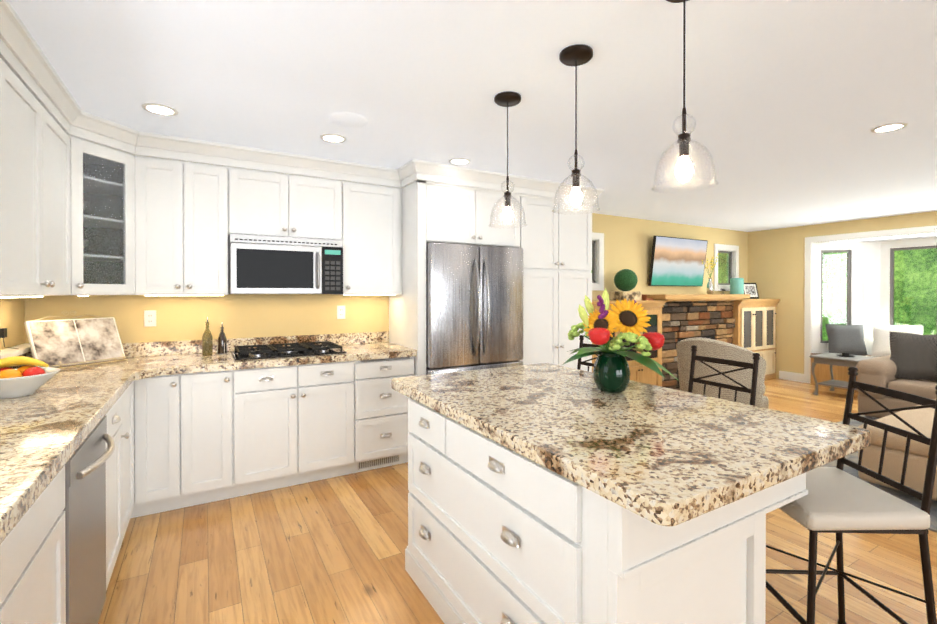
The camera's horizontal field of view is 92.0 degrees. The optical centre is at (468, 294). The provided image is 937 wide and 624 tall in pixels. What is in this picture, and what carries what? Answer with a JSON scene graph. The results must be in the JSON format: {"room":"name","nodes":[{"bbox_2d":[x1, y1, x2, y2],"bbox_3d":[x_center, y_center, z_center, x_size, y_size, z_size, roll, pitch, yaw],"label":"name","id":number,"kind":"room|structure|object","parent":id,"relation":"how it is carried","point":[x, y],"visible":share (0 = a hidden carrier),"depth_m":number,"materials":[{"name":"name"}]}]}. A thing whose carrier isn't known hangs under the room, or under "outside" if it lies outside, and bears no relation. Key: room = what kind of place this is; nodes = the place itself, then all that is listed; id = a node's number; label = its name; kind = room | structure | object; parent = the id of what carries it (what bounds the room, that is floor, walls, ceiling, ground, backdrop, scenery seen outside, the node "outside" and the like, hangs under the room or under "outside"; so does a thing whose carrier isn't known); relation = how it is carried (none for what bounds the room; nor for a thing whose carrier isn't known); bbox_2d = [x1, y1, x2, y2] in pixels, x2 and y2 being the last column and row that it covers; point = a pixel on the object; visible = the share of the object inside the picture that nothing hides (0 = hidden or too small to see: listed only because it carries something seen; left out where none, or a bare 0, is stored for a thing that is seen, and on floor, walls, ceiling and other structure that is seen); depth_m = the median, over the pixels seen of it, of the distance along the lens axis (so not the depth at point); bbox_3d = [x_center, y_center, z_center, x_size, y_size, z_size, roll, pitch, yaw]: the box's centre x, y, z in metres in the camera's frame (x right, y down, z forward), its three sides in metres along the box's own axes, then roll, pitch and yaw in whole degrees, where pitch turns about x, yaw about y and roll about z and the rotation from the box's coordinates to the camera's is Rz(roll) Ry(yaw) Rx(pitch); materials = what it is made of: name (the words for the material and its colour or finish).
{"room":"living room and kitchen","nodes":[
{"label":"living room and kitchen","id":0,"kind":"room"},
{"bbox_2d":[0,298,24,349],"bbox_3d":[-1.170,0.176,-0.084,0.100,2.420,7.100,0,0,-30],"label":"wall","id":1,"kind":"structure","parent":0,"point":[12,315],"depth_m":2.73,"materials":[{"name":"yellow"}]},
{"bbox_2d":[0,328,17,348],"bbox_3d":[-2.596,0.224,2.543,0.079,0.178,0.087,0,0,-30],"label":"outlet","id":2,"kind":"object","parent":1,"relation":"attached to","point":[3,333],"visible":0.92,"depth_m":2.52,"materials":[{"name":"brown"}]},
{"bbox_2d":[0,8,75,298],"bbox_3d":[-2.144,-0.519,2.029,0.348,1.048,1.038,0,0,-30],"label":"upper cabinet","id":3,"kind":"object","parent":1,"relation":"attached to","point":[40,111],"depth_m":1.99,"materials":[{"name":"white wood"}]},
{"bbox_2d":[67,111,138,296],"bbox_3d":[-2.425,-0.519,2.802,0.640,1.056,0.640,0,0,-30],"label":"upper cabinet","id":4,"kind":"object","parent":1,"relation":"attached to","point":[102,220],"visible":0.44,"depth_m":2.83,"materials":[{"name":"white wood"}]},
{"bbox_2d":[0,343,30,358],"bbox_3d":[-2.322,0.329,2.093,0.098,0.029,1.920,0,0,-30],"label":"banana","id":5,"kind":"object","parent":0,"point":[24,348],"visible":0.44,"depth_m":2.57,"materials":[{"name":"white"}]},
{"bbox_2d":[25,142,403,342],"bbox_3d":[-1.044,0.154,4.215,4.450,2.420,0.400,0,0,-30],"label":"wall","id":6,"kind":"structure","parent":0,"point":[181,318],"depth_m":3.49,"materials":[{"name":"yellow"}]},
{"bbox_2d":[144,310,155,326],"bbox_3d":[-2.287,0.169,3.251,0.072,0.116,0.008,0,0,-30],"label":"electrical outlet","id":7,"kind":"object","parent":6,"relation":"attached to","point":[149,318],"visible":1,"depth_m":3.25,"materials":[{"name":"white plastic"}]},
{"bbox_2d":[135,131,230,295],"bbox_3d":[-2.015,-0.525,3.210,0.538,1.048,0.348,0,0,-30],"label":"upper cabinet","id":8,"kind":"object","parent":6,"relation":"attached to","point":[191,215],"depth_m":3.05,"materials":[{"name":"white wood"}]},
{"bbox_2d":[231,145,342,239],"bbox_3d":[-1.438,-0.741,3.546,0.800,0.618,0.348,0,0,-30],"label":"upper cabinet","id":9,"kind":"object","parent":6,"relation":"attached to","point":[287,202],"depth_m":3.38,"materials":[{"name":"white wood"}]},
{"bbox_2d":[228,234,342,293],"bbox_3d":[-1.413,-0.217,3.507,0.786,0.422,0.442,0,0,-30],"label":"microwave","id":10,"kind":"object","parent":9,"relation":"attached to","point":[257,264],"visible":1,"depth_m":3.33,"materials":[{"name":"white metal"}]},
{"bbox_2d":[337,306,344,318],"bbox_3d":[-1.108,0.151,3.938,0.072,0.116,0.008,0,0,-30],"label":"electrical outlet","id":11,"kind":"object","parent":6,"relation":"attached to","point":[340,312],"visible":1,"depth_m":3.94,"materials":[{"name":"white plastic"}]},
{"bbox_2d":[336,161,401,294],"bbox_3d":[-0.870,-0.528,3.878,0.513,1.048,0.348,0,0,-30],"label":"upper cabinet","id":12,"kind":"object","parent":6,"relation":"attached to","point":[372,214],"depth_m":3.72,"materials":[{"name":"white wood"}]},
{"bbox_2d":[402,179,520,250],"bbox_3d":[-0.098,-0.675,4.152,0.945,0.480,0.648,0,0,-30],"label":"upper cabinet","id":13,"kind":"object","parent":6,"relation":"attached to","point":[432,211],"depth_m":3.80,"materials":[{"name":"white wood"}]},
{"bbox_2d":[8,0,936,231],"bbox_3d":[2.685,-1.096,2.331,9.200,0.100,7.600,0,0,-30],"label":"ceiling","id":14,"kind":"structure","parent":0,"point":[790,105],"depth_m":2.28,"materials":[{"name":"white paint"}]},
{"bbox_2d":[141,103,178,115],"bbox_3d":[-1.739,-1.044,2.553,0.176,0.007,0.176,0,0,-30],"label":"recessed light","id":15,"kind":"object","parent":14,"relation":"in","point":[159,109],"visible":1,"depth_m":2.55,"materials":[{"name":"white"}]},
{"bbox_2d":[320,133,346,142],"bbox_3d":[-0.905,-1.046,3.028,0.176,0.007,0.176,0,0,-30],"label":"recessed light","id":16,"kind":"object","parent":14,"relation":"in","point":[332,138],"visible":1,"depth_m":3.02,"materials":[{"name":"white"}]},
{"bbox_2d":[328,112,368,126],"bbox_3d":[-0.718,-1.045,2.708,0.236,0.006,0.236,0,0,-30],"label":"ceiling speaker","id":17,"kind":"object","parent":14,"relation":"attached to","point":[347,119],"visible":1,"depth_m":2.69,"materials":[{"name":"white plastic"}]},
{"bbox_2d":[449,158,470,164],"bbox_3d":[-0.070,-1.049,3.561,0.176,0.007,0.176,0,0,-30],"label":"recessed light","id":18,"kind":"object","parent":14,"relation":"in","point":[459,161],"visible":0.98,"depth_m":3.56,"materials":[{"name":"white"}]},
{"bbox_2d":[489,91,525,227],"bbox_3d":[0.207,-0.706,2.393,0.204,0.679,0.204,0,0,-30],"label":"pendant light","id":19,"kind":"object","parent":14,"relation":"hanging from","point":[507,99],"visible":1,"depth_m":2.38,"materials":[{"name":"clear glass"}]},
{"bbox_2d":[552,44,600,214],"bbox_3d":[0.464,-0.704,1.952,0.204,0.679,0.204,0,0,-30],"label":"pendant light","id":20,"kind":"object","parent":14,"relation":"hanging from","point":[577,55],"visible":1,"depth_m":1.94,"materials":[{"name":"brown metal"}]},
{"bbox_2d":[651,0,718,192],"bbox_3d":[0.721,-0.702,1.512,0.204,0.679,0.204,0,0,-30],"label":"pendant light","id":21,"kind":"object","parent":14,"relation":"hanging from","point":[684,171],"visible":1,"depth_m":1.50,"materials":[{"name":"clear glass"}]},
{"bbox_2d":[870,122,907,132],"bbox_3d":[2.635,-1.045,2.834,0.176,0.007,0.176,0,0,-30],"label":"recessed light","id":22,"kind":"object","parent":14,"relation":"in","point":[890,127],"visible":0.98,"depth_m":2.82,"materials":[{"name":"white"}]},
{"bbox_2d":[98,378,936,623],"bbox_3d":[3.074,1.423,2.570,10.100,0.100,7.600,0,0,-30],"label":"floor","id":23,"kind":"structure","parent":0,"point":[328,551],"depth_m":2.33,"materials":[{"name":"brown wood"}]},
{"bbox_2d":[0,465,65,623],"bbox_3d":[-1.215,0.942,0.734,0.638,0.880,1.106,0,0,-30],"label":"base cabinet","id":24,"kind":"object","parent":23,"relation":"on","point":[32,569],"depth_m":1.15,"materials":[{"name":"white wood"}]},
{"bbox_2d":[63,416,114,623],"bbox_3d":[-1.566,0.941,1.524,0.592,0.870,0.592,0,0,-30],"label":"dishwasher","id":25,"kind":"object","parent":23,"relation":"on","point":[85,507],"visible":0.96,"depth_m":1.58,"materials":[{"name":"silver metal"}]},
{"bbox_2d":[105,388,127,589],"bbox_3d":[-1.934,0.936,1.966,0.638,0.880,0.529,0,0,-30],"label":"base cabinet","id":26,"kind":"object","parent":23,"relation":"on","point":[117,416],"depth_m":2.19,"materials":[{"name":"white wood"}]},
{"bbox_2d":[128,381,133,523],"bbox_3d":[-2.144,0.934,2.327,0.638,0.880,0.555,0,0,-30],"label":"base cabinet","id":27,"kind":"object","parent":23,"relation":"on","point":[131,387],"depth_m":2.61,"materials":[{"name":"white wood"}]},
{"bbox_2d":[0,341,167,543],"bbox_3d":[-1.226,0.426,0.868,0.758,0.150,5.198,0,0,-30],"label":"countertop","id":28,"kind":"structure","parent":27,"relation":"on","point":[48,427],"depth_m":1.64,"materials":[{"name":"stone"}]},
{"bbox_2d":[0,356,60,398],"bbox_3d":[-2.017,0.360,2.004,0.316,0.168,0.316,0,0,-30],"label":"fruit bowl","id":29,"kind":"object","parent":28,"relation":"on","point":[27,379],"visible":1,"depth_m":1.99,"materials":[{"name":"white ceramic"}]},
{"bbox_2d":[24,310,126,368],"bbox_3d":[-2.422,0.269,2.832,0.270,0.341,0.470,0,0,22],"label":"cookbook stand","id":30,"kind":"object","parent":28,"relation":"on","point":[68,342],"visible":0.96,"depth_m":2.81,"materials":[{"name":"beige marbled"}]},
{"bbox_2d":[160,331,416,375],"bbox_3d":[-1.346,0.413,3.419,1.800,0.150,0.668,0,0,-30],"label":"countertop","id":31,"kind":"structure","parent":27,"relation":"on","point":[176,357],"depth_m":3.35,"materials":[{"name":"stone"}]},
{"bbox_2d":[202,317,212,355],"bbox_3d":[-1.898,0.299,3.289,0.066,0.277,0.065,0,0,-30],"label":"oil bottle","id":32,"kind":"object","parent":31,"relation":"on","point":[207,343],"depth_m":3.27,"materials":[{"name":"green glass"}]},
{"bbox_2d":[217,322,227,354],"bbox_3d":[-1.826,0.319,3.354,0.071,0.237,0.071,0,0,3],"label":"oil bottle","id":33,"kind":"object","parent":31,"relation":"on","point":[222,340],"depth_m":3.33,"materials":[{"name":"clear glass"}]},
{"bbox_2d":[231,341,345,359],"bbox_3d":[-1.357,0.412,3.414,0.750,0.050,0.470,0,0,-30],"label":"cooktop","id":34,"kind":"object","parent":31,"relation":"in","point":[280,350],"visible":1,"depth_m":3.31,"materials":[{"name":"black metal"}]},
{"bbox_2d":[131,377,150,517],"bbox_3d":[-2.406,0.932,2.832,0.695,0.880,0.618,0,0,-30],"label":"base cabinet","id":35,"kind":"object","parent":23,"relation":"on","point":[142,387],"depth_m":2.73,"materials":[{"name":"white wood"}]},
{"bbox_2d":[151,373,194,513],"bbox_3d":[-2.029,0.931,3.052,0.291,0.880,0.618,0,0,-30],"label":"base cabinet","id":36,"kind":"object","parent":23,"relation":"on","point":[172,396],"depth_m":2.81,"materials":[{"name":"white wood"}]},
{"bbox_2d":[195,369,246,504],"bbox_3d":[-1.829,0.930,3.169,0.418,0.880,0.618,0,0,-30],"label":"base cabinet","id":37,"kind":"object","parent":23,"relation":"on","point":[203,437],"depth_m":2.95,"materials":[{"name":"white wood"}]},
{"bbox_2d":[247,361,358,494],"bbox_3d":[-1.382,0.929,3.429,0.871,0.880,0.618,0,0,-30],"label":"base cabinet","id":38,"kind":"object","parent":23,"relation":"on","point":[303,420],"depth_m":3.20,"materials":[{"name":"white wood"}]},
{"bbox_2d":[359,356,413,471],"bbox_3d":[-0.822,0.927,3.756,0.553,0.880,0.618,0,0,-30],"label":"base cabinet","id":39,"kind":"object","parent":23,"relation":"on","point":[383,411],"depth_m":3.50,"materials":[{"name":"white wood"}]},
{"bbox_2d":[426,242,522,374],"bbox_3d":[-0.049,0.473,4.070,0.930,1.785,0.734,0,0,-30],"label":"fridge","id":40,"kind":"object","parent":23,"relation":"on","point":[474,307],"visible":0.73,"depth_m":3.77,"materials":[{"name":"grey metal"}]},
{"bbox_2d":[517,191,595,371],"bbox_3d":[0.701,0.222,4.623,0.905,2.280,0.648,0,0,-30],"label":"tall cabinet","id":41,"kind":"object","parent":23,"relation":"on","point":[556,246],"depth_m":4.32,"materials":[{"name":"white wood"}]},
{"bbox_2d":[577,335,624,371],"bbox_3d":[0.718,0.830,2.971,0.501,1.081,0.465,0,0,-30],"label":"stool","id":42,"kind":"object","parent":23,"relation":"on","point":[581,345],"visible":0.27,"depth_m":3.20,"materials":[{"name":"brown metal"}]},
{"bbox_2d":[405,398,807,623],"bbox_3d":[0.414,0.936,1.903,0.965,0.879,1.356,0,0,-30],"label":"kitchen island","id":43,"kind":"object","parent":23,"relation":"on","point":[498,533],"visible":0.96,"depth_m":1.41,"materials":[{"name":"white wood"}]},
{"bbox_2d":[391,363,870,525],"bbox_3d":[0.462,0.471,1.952,1.070,0.050,1.670,0,0,-30],"label":"island countertop","id":44,"kind":"structure","parent":43,"relation":"on","point":[660,455],"depth_m":1.46,"materials":[{"name":"stone"}]},
{"bbox_2d":[562,288,677,393],"bbox_3d":[0.688,0.206,2.079,0.539,0.475,0.561,0,0,-30],"label":"flower vase","id":45,"kind":"object","parent":44,"relation":"on","point":[611,371],"visible":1,"depth_m":2.02,"materials":[{"name":"green glass"}]},
{"bbox_2d":[592,300,665,386],"bbox_3d":[1.694,0.715,5.633,1.686,1.285,0.508,0,0,-30],"label":"cabinet","id":46,"kind":"object","parent":23,"relation":"on","point":[640,372],"visible":0.19,"depth_m":5.74,"materials":[{"name":"brown wood"}]},
{"bbox_2d":[662,301,735,389],"bbox_3d":[3.159,0.718,6.540,1.750,1.270,0.418,0,0,-30],"label":"fireplace","id":47,"kind":"object","parent":23,"relation":"on","point":[683,320],"visible":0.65,"depth_m":6.25,"materials":[{"name":"stone"}]},
{"bbox_2d":[642,294,749,301],"bbox_3d":[3.197,0.037,6.471,1.950,0.092,0.568,0,0,-30],"label":"mantel shelf","id":48,"kind":"object","parent":47,"relation":"on","point":[699,297],"visible":0.77,"depth_m":6.10,"materials":[{"name":"brown wood"}]},
{"bbox_2d":[610,269,653,300],"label":"mantel decor","id":49,"kind":"object","parent":48,"relation":"on","point":[625,281],"depth_m":5.73,"materials":[{"name":"green plant"}]},
{"bbox_2d":[702,253,718,293],"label":"mantel decor","id":50,"kind":"object","parent":48,"relation":"on","point":[710,288],"depth_m":6.73,"materials":[{"name":"yellow plant"}]},
{"bbox_2d":[720,278,758,298],"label":"mantel decor","id":51,"kind":"object","parent":48,"relation":"on","point":[737,285],"depth_m":7.15,"materials":[{"name":"teal ceramic"}]},
{"bbox_2d":[676,337,768,408],"bbox_3d":[2.627,0.889,4.734,0.963,0.945,0.805,0,0,-30],"label":"armchair","id":52,"kind":"object","parent":23,"relation":"on","point":[708,347],"visible":0.54,"depth_m":4.39,"materials":[{"name":"grey fabric"}]},
{"bbox_2d":[688,345,759,405],"bbox_3d":[1.178,0.833,2.363,0.487,1.081,0.460,0,0,-25],"label":"stool","id":53,"kind":"object","parent":23,"relation":"on","point":[744,365],"visible":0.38,"depth_m":2.43,"materials":[{"name":"brown metal"}]},
{"bbox_2d":[732,299,779,379],"bbox_3d":[4.413,0.707,7.218,1.092,1.285,0.508,0,0,-30],"label":"cabinet","id":54,"kind":"object","parent":23,"relation":"on","point":[755,328],"visible":0.6,"depth_m":7.04,"materials":[{"name":"brown wood"}]},
{"bbox_2d":[809,352,875,394],"bbox_3d":[5.054,1.067,6.061,0.600,0.589,0.600,0,0,-30],"label":"side table","id":55,"kind":"object","parent":23,"relation":"on","point":[846,359],"visible":0.62,"depth_m":6.06,"materials":[{"name":"grey paint"}]},
{"bbox_2d":[766,367,936,623],"bbox_3d":[1.348,0.837,1.688,0.487,1.081,0.460,0,0,2],"label":"stool","id":56,"kind":"object","parent":23,"relation":"on","point":[838,500],"visible":0.79,"depth_m":1.56,"materials":[{"name":"brown metal"}]},
{"bbox_2d":[811,324,922,390],"bbox_3d":[6.263,0.890,5.590,0.595,0.932,3.284,0,0,-30],"label":"window seat","id":57,"kind":"object","parent":23,"relation":"on","point":[846,338],"visible":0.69,"depth_m":6.61,"materials":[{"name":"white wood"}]},
{"bbox_2d":[820,415,936,531],"bbox_3d":[4.179,1.363,3.156,3.100,0.011,3.100,0,0,-30],"label":"rug","id":58,"kind":"object","parent":23,"relation":"on","point":[904,496],"depth_m":3.12,"materials":[{"name":"beige carpet"}]},
{"bbox_2d":[856,332,936,418],"bbox_3d":[5.144,0.790,4.087,1.029,1.122,2.340,0,0,-30],"label":"sofa","id":59,"kind":"object","parent":58,"relation":"on","point":[908,364],"visible":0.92,"depth_m":4.66,"materials":[{"name":"grey fabric"}]},
{"bbox_2d":[858,399,936,500],"bbox_3d":[3.727,1.131,3.036,1.620,0.452,1.270,0,0,-30],"label":"ottoman","id":60,"kind":"object","parent":58,"relation":"on","point":[920,420],"visible":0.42,"depth_m":3.03,"materials":[{"name":"beige fabric"}]},
{"bbox_2d":[592,213,747,299],"bbox_3d":[2.812,0.142,6.636,4.650,2.420,0.100,0,0,-30],"label":"wall","id":61,"kind":"structure","parent":0,"point":[628,242],"depth_m":6.39,"materials":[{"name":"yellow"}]},
{"bbox_2d":[592,232,603,289],"bbox_3d":[1.468,-0.434,5.830,0.670,0.750,0.135,0,0,-30],"label":"window","id":62,"kind":"structure","parent":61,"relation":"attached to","point":[597,261],"depth_m":5.93,"materials":[{"name":"white"}]},
{"bbox_2d":[648,236,707,285],"bbox_3d":[3.073,-0.478,6.632,1.200,0.700,0.161,0,0,-30],"label":"screen","id":63,"kind":"object","parent":61,"relation":"attached to","point":[675,261],"visible":0.98,"depth_m":6.56,"materials":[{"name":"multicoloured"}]},
{"bbox_2d":[714,244,738,290],"bbox_3d":[4.190,-0.442,7.417,0.670,0.750,0.135,0,0,-30],"label":"window","id":64,"kind":"structure","parent":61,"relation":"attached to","point":[732,251],"depth_m":7.45,"materials":[{"name":"white wood"}]},
{"bbox_2d":[748,211,936,378],"bbox_3d":[6.879,0.151,4.783,0.710,2.420,7.400,0,0,-30],"label":"wall","id":65,"kind":"structure","parent":0,"point":[776,263],"depth_m":6.86,"materials":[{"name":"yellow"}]},
{"bbox_2d":[779,371,803,381],"bbox_3d":[6.691,1.298,4.389,0.015,0.130,6.700,0,0,-30],"label":"baseboard","id":66,"kind":"structure","parent":65,"relation":"attached to","point":[792,376],"depth_m":7.12,"materials":[{"name":"white wood"}]},
{"bbox_2d":[804,225,936,382],"bbox_3d":[6.058,0.241,5.468,0.017,2.235,3.480,0,0,-30],"label":"door frame","id":67,"kind":"structure","parent":65,"relation":"attached to","point":[808,289],"depth_m":6.90,"materials":[{"name":"white wood"}]},
{"label":"outside","id":68,"kind":"structure","parent":0,"visible":0},
{"bbox_2d":[591,248,936,340],"bbox_3d":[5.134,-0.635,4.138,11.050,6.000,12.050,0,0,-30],"label":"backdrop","id":69,"kind":"structure","parent":68,"point":[899,263],"depth_m":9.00,"materials":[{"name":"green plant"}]}
]}

